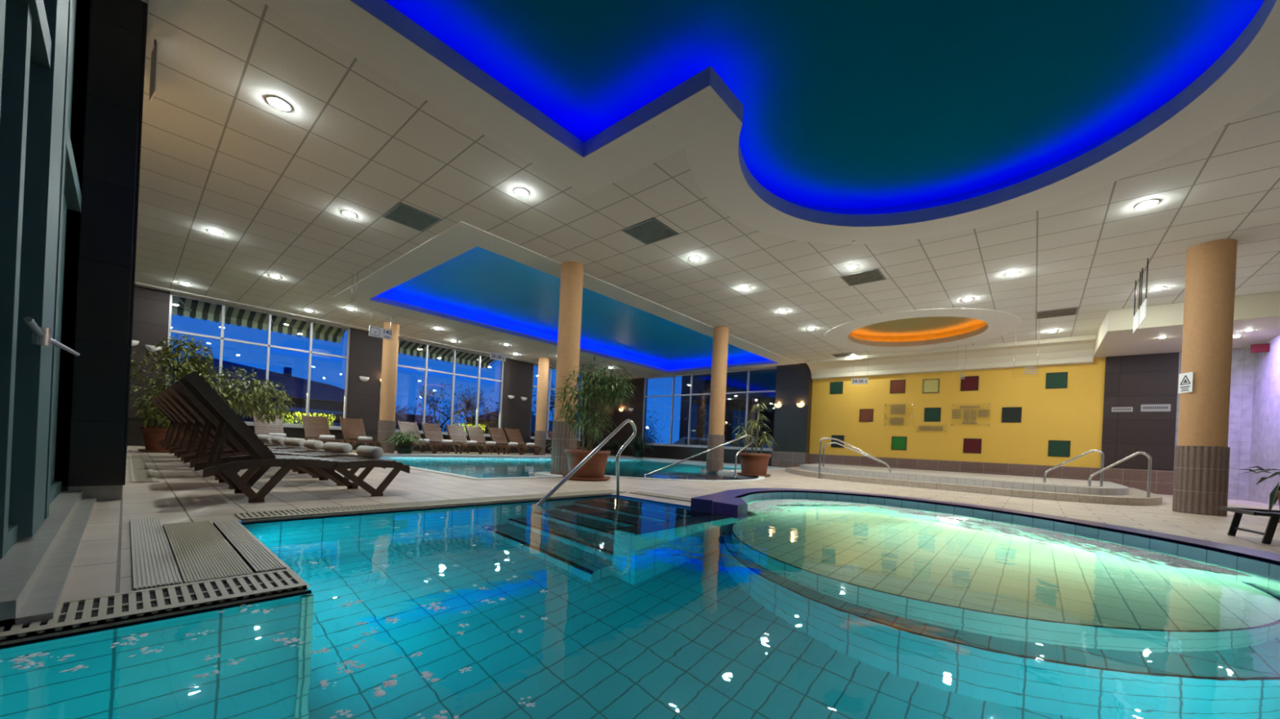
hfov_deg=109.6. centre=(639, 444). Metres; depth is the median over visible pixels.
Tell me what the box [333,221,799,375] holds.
cove
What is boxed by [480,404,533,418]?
bare tree
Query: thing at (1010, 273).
recessed light
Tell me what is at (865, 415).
glass block
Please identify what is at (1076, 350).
trim
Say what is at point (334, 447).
rolled towel
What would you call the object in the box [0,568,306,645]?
drain grate
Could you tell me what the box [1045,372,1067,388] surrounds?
glass block
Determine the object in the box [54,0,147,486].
column
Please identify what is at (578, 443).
sun lounger
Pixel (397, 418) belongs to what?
fence
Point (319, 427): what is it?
sun lounger
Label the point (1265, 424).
wall
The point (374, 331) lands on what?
hanging sign
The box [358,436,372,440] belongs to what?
rolled towel
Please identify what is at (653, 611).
swimming pool
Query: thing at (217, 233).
recessed light
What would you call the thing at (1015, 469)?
baseboard
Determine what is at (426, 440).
rolled towel
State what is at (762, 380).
window
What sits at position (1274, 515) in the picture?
lounger
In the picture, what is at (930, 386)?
glass block
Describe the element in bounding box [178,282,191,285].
recessed light
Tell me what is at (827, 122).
cove
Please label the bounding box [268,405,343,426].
hedge
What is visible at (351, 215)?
recessed light
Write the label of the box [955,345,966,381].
hanging sign
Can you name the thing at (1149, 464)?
handrail
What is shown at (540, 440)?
column
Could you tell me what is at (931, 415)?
glass block
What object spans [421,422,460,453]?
sun lounger
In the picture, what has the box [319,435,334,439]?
rolled towel
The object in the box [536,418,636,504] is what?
handrail
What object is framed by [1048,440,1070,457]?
wall panel
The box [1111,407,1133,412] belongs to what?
wall plate
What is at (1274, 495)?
potted plant
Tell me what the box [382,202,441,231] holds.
ceiling vent
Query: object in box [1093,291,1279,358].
ceiling soffit
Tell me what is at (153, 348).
wall lamp
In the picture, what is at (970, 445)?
wall panel
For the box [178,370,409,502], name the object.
sun lounger
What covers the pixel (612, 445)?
potted fern
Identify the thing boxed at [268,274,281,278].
recessed light
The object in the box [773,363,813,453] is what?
wall
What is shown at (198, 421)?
sun lounger
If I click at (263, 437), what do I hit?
rolled towel
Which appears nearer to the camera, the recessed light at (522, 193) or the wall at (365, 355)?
the recessed light at (522, 193)
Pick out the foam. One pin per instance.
(1189, 564)
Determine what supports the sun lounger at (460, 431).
on the floor
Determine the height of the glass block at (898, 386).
0.450 m
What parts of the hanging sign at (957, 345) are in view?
suspension rod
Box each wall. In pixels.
[53,0,90,491]
[127,285,614,453]
[613,347,1255,500]
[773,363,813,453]
[1248,334,1279,506]
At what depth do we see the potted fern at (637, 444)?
20.98 m
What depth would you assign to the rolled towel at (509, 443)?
17.48 m
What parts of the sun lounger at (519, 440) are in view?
backrest, seat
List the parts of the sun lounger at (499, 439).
backrest, seat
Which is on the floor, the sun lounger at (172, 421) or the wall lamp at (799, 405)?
the sun lounger at (172, 421)
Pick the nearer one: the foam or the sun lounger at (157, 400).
the foam
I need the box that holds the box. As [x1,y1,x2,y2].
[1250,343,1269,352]
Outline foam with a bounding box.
[747,499,1252,577]
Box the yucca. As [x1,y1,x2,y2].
[729,401,777,477]
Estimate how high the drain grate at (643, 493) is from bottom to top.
0.016 m
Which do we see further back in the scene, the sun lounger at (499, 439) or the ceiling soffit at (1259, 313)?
the sun lounger at (499, 439)
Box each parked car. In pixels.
[672,436,732,446]
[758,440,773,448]
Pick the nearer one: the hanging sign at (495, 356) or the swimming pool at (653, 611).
the swimming pool at (653, 611)
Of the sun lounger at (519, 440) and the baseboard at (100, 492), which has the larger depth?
the sun lounger at (519, 440)
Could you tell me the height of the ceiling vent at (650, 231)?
0.026 m
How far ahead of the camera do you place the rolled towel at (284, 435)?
12.06 m
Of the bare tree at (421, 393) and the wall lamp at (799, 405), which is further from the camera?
the bare tree at (421, 393)
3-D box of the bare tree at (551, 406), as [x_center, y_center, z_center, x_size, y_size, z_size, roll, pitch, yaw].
[-6.425,-1.976,29.505,5.967,5.271,3.369,3,0,-23]
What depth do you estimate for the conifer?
31.36 m
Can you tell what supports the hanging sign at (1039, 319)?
hanging from the ceiling
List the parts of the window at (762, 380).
post, post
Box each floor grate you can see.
[129,517,181,591]
[163,520,253,583]
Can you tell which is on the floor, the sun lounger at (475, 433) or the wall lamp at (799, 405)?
the sun lounger at (475, 433)
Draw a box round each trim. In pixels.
[134,281,586,373]
[805,334,1096,379]
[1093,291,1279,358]
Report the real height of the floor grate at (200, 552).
0.014 m
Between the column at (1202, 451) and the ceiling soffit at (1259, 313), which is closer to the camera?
the column at (1202, 451)
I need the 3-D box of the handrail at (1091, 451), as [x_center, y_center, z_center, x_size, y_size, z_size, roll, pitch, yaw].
[8.639,0.461,8.990,0.094,0.733,0.886,3,0,-40]
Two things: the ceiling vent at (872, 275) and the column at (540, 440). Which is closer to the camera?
the ceiling vent at (872, 275)
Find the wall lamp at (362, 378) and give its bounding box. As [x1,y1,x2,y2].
[359,376,368,381]
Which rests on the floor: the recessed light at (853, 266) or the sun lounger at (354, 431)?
the sun lounger at (354, 431)
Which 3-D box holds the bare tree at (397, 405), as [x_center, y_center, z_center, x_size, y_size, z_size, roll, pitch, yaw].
[-14.187,-1.393,24.628,2.008,3.370,3.276,3,0,44]
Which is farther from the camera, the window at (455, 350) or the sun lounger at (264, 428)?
the window at (455, 350)
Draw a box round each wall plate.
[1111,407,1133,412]
[1140,404,1170,411]
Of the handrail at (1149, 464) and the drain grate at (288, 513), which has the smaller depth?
the drain grate at (288, 513)
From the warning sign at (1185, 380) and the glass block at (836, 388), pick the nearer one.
the warning sign at (1185, 380)
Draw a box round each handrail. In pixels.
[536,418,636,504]
[643,434,754,476]
[817,437,891,478]
[822,442,888,471]
[1043,449,1104,486]
[1088,451,1151,497]
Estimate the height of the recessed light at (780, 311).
0.036 m
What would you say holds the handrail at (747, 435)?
on the swimming pool at (464, 466)
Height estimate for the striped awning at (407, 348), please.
0.640 m
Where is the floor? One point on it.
(103, 563)
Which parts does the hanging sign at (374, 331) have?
plate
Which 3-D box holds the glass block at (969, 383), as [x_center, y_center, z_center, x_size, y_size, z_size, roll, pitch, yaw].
[10.223,-1.877,13.990,0.450,0.450,0.030,3,0,41]
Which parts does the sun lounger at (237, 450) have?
backrest, rail, rail, seat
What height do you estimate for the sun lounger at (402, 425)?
1.060 m
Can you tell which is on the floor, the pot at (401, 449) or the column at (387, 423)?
the column at (387, 423)
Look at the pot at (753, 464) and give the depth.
10.75 m
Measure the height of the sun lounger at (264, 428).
1.060 m
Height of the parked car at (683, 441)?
1.420 m
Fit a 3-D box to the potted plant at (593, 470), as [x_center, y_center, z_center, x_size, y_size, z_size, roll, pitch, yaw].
[-0.821,-0.464,7.745,1.549,2.140,1.115,3,0,2]
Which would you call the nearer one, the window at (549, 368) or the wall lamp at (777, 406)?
the wall lamp at (777, 406)
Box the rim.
[690,488,1279,581]
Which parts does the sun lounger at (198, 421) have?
backrest, rail, rail, seat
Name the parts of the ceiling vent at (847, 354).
panel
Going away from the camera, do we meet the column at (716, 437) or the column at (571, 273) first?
the column at (571, 273)
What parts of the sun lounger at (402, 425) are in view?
backrest, seat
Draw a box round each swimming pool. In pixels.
[0,494,1279,718]
[354,453,785,508]
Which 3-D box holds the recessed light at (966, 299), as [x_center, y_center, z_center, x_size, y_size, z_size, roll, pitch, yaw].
[6.871,-3.028,9.467,0.230,0.036,0.230,3,0,41]
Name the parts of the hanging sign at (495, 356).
plate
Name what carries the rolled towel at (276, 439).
on the sun lounger at (183, 422)
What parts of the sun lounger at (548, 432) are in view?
backrest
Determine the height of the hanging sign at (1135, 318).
0.950 m
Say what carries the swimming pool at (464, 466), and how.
in the floor
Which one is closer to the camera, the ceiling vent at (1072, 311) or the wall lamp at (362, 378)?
the ceiling vent at (1072, 311)
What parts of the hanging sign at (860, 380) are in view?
plate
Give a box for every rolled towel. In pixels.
[257,434,273,442]
[268,432,286,437]
[271,435,285,444]
[283,437,306,446]
[304,440,324,449]
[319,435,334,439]
[323,442,352,453]
[355,445,383,458]
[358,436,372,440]
[417,439,429,442]
[440,440,453,443]
[466,440,476,444]
[485,441,495,444]
[508,442,518,445]
[525,443,534,446]
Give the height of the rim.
0.231 m
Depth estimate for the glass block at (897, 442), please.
15.21 m
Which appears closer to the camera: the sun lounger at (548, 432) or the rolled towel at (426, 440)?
the rolled towel at (426, 440)
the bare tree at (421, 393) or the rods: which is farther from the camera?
the bare tree at (421, 393)
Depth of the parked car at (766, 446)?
20.03 m
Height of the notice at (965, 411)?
0.700 m
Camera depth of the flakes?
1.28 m
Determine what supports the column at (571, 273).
on the floor
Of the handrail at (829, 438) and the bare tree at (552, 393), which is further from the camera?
the bare tree at (552, 393)
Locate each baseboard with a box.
[67,484,122,501]
[771,450,1173,495]
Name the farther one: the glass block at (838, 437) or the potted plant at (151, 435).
the glass block at (838, 437)
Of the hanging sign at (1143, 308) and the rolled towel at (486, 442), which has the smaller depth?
the hanging sign at (1143, 308)
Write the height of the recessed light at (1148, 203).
0.036 m
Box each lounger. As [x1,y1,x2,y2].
[150,400,190,445]
[153,397,273,448]
[156,395,285,452]
[160,391,306,471]
[164,386,325,479]
[169,381,359,489]
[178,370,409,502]
[253,413,286,438]
[302,414,343,443]
[339,417,381,452]
[395,421,437,453]
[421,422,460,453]
[445,423,484,454]
[465,425,503,454]
[487,426,524,454]
[504,427,542,455]
[547,431,582,454]
[576,440,595,449]
[1218,506,1279,544]
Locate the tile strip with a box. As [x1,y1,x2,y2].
[213,520,286,573]
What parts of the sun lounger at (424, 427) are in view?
backrest, seat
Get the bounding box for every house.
[168,355,344,408]
[463,411,552,437]
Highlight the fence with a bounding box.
[225,400,432,431]
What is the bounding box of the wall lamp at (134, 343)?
[131,340,139,346]
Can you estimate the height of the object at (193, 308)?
0.640 m
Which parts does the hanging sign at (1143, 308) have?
plate, suspension rod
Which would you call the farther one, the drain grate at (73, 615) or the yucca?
the yucca
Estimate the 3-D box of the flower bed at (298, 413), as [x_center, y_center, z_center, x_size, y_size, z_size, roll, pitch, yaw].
[-10.774,-0.305,14.324,0.435,1.488,1.964,3,0,41]
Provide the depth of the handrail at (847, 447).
12.31 m
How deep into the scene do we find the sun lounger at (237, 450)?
4.74 m
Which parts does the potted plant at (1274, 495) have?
pot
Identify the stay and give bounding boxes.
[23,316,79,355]
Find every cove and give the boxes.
[258,0,1279,244]
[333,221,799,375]
[824,307,1021,351]
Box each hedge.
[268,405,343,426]
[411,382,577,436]
[577,410,664,443]
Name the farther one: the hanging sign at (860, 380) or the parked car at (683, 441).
the parked car at (683, 441)
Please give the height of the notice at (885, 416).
0.320 m
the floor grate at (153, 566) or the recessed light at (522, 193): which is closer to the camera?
the floor grate at (153, 566)
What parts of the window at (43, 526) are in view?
sill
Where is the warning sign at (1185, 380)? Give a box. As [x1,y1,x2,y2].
[1177,371,1193,393]
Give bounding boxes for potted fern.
[379,428,428,453]
[600,439,627,455]
[620,434,661,457]
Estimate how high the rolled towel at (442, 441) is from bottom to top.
0.125 m
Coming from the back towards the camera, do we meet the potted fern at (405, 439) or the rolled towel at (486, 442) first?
the rolled towel at (486, 442)
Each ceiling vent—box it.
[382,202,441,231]
[621,217,678,244]
[831,352,856,357]
[839,268,886,286]
[1035,306,1078,319]
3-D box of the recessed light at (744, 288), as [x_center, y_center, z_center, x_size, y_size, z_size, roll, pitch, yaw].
[2.193,-3.248,9.447,0.230,0.036,0.230,3,0,41]
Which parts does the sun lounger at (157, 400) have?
rail, backrest, rail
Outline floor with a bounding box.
[60,445,1279,600]
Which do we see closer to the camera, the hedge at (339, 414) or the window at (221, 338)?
the window at (221, 338)
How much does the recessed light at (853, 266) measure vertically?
0.036 m
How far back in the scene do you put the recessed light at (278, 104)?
4.67 m
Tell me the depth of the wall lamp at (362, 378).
15.02 m
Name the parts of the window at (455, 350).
sill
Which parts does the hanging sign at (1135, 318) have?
plate, suspension rod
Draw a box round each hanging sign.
[149,39,158,102]
[368,311,391,340]
[489,342,506,361]
[851,352,868,384]
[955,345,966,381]
[1011,319,1039,374]
[1133,271,1141,333]
[1139,258,1148,324]
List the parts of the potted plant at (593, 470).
pot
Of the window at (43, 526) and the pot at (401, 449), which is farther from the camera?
the pot at (401, 449)
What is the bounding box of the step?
[785,463,1162,506]
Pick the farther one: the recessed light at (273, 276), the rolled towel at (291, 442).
the recessed light at (273, 276)
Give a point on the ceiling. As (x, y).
(277, 184)
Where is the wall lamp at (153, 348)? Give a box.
[145,344,161,351]
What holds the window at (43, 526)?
in the wall at (65, 487)
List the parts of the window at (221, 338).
sill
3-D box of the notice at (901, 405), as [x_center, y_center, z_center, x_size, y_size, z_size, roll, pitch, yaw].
[8.734,-1.166,15.244,0.860,0.400,0.040,3,0,41]
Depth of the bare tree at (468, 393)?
27.08 m
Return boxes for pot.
[395,444,413,453]
[736,452,771,477]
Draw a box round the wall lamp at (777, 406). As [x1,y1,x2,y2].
[773,404,782,408]
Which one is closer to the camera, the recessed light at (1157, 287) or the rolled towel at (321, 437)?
the recessed light at (1157, 287)
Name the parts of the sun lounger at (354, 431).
rail, backrest, seat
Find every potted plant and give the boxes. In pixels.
[129,334,296,453]
[550,354,636,481]
[1240,466,1279,522]
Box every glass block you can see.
[829,381,843,394]
[831,435,844,448]
[858,408,873,422]
[889,379,905,393]
[891,436,906,450]
[922,378,939,393]
[924,407,941,422]
[960,375,978,391]
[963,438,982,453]
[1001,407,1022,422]
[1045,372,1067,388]
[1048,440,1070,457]
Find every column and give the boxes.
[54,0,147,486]
[377,322,399,453]
[533,357,549,455]
[550,261,583,475]
[706,326,728,471]
[1172,239,1237,516]
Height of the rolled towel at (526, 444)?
0.125 m
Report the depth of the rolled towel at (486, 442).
16.75 m
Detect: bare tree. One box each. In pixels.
[395,384,475,431]
[395,404,413,418]
[447,385,487,426]
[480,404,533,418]
[494,383,579,429]
[532,390,577,424]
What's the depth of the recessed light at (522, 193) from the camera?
6.13 m
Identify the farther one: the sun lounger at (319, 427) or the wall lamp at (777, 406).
the wall lamp at (777, 406)
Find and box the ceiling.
[134,0,1279,379]
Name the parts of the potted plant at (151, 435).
pot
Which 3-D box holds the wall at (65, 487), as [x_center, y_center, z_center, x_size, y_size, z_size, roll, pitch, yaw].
[-8.807,-1.786,7.086,11.700,4.070,0.500,3,0,41]
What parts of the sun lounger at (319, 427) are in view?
backrest, seat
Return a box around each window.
[0,0,96,629]
[164,293,350,430]
[395,337,503,436]
[530,364,582,441]
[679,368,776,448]
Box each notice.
[884,403,912,415]
[884,416,912,425]
[916,425,946,432]
[951,403,991,425]
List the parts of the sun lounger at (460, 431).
backrest, seat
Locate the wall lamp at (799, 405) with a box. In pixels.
[796,403,804,407]
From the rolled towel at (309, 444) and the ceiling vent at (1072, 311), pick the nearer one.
the rolled towel at (309, 444)
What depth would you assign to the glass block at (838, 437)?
16.52 m
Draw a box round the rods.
[351,271,358,292]
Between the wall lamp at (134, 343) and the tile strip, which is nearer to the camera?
the tile strip
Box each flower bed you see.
[274,411,336,426]
[453,422,485,434]
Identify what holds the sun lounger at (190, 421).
on the floor
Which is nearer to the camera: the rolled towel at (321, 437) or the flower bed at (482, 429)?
the rolled towel at (321, 437)
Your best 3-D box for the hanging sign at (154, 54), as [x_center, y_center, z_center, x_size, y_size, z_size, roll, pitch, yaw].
[-4.279,-3.310,3.973,0.240,0.500,0.011,3,0,34]
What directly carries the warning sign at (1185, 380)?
attached to the column at (1202, 451)
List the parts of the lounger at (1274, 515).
leg, frame, seat, leg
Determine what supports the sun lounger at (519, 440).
on the floor
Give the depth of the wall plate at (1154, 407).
11.40 m
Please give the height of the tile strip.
0.018 m
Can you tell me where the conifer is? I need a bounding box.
[693,373,733,444]
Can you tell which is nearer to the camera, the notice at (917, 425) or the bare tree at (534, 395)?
the notice at (917, 425)
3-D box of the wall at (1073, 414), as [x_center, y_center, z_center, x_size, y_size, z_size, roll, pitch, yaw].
[6.451,-1.068,17.396,21.200,4.070,0.300,3,0,41]
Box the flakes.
[0,516,548,718]
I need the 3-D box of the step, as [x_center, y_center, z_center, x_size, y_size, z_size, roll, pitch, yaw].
[7.464,0.876,11.977,8.300,0.260,6.400,3,0,41]
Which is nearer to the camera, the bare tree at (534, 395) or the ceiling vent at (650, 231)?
the ceiling vent at (650, 231)
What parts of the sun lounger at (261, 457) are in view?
backrest, rail, rail, seat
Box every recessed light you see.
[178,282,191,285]
[205,229,223,235]
[264,95,293,111]
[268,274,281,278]
[340,210,357,217]
[512,187,529,196]
[688,255,701,261]
[739,286,750,290]
[777,310,787,313]
[845,264,859,269]
[960,297,973,301]
[1004,271,1020,275]
[1133,199,1160,208]
[1147,286,1166,290]
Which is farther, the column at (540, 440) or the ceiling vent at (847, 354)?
the column at (540, 440)
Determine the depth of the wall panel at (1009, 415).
13.30 m
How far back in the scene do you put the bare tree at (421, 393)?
23.42 m
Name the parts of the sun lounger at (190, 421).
backrest, rail, rail, seat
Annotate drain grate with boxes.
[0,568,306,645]
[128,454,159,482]
[235,489,625,523]
[629,491,691,502]
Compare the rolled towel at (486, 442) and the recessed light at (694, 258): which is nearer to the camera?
the recessed light at (694, 258)
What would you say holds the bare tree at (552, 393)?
on the floor
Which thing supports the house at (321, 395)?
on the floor
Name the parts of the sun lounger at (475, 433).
backrest, seat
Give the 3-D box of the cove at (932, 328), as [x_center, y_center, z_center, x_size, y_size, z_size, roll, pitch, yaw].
[7.425,-3.184,12.245,4.480,0.372,4.480,3,0,41]
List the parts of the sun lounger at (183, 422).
backrest, rail, rail, seat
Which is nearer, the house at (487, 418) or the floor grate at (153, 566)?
the floor grate at (153, 566)
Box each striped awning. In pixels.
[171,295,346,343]
[398,339,497,368]

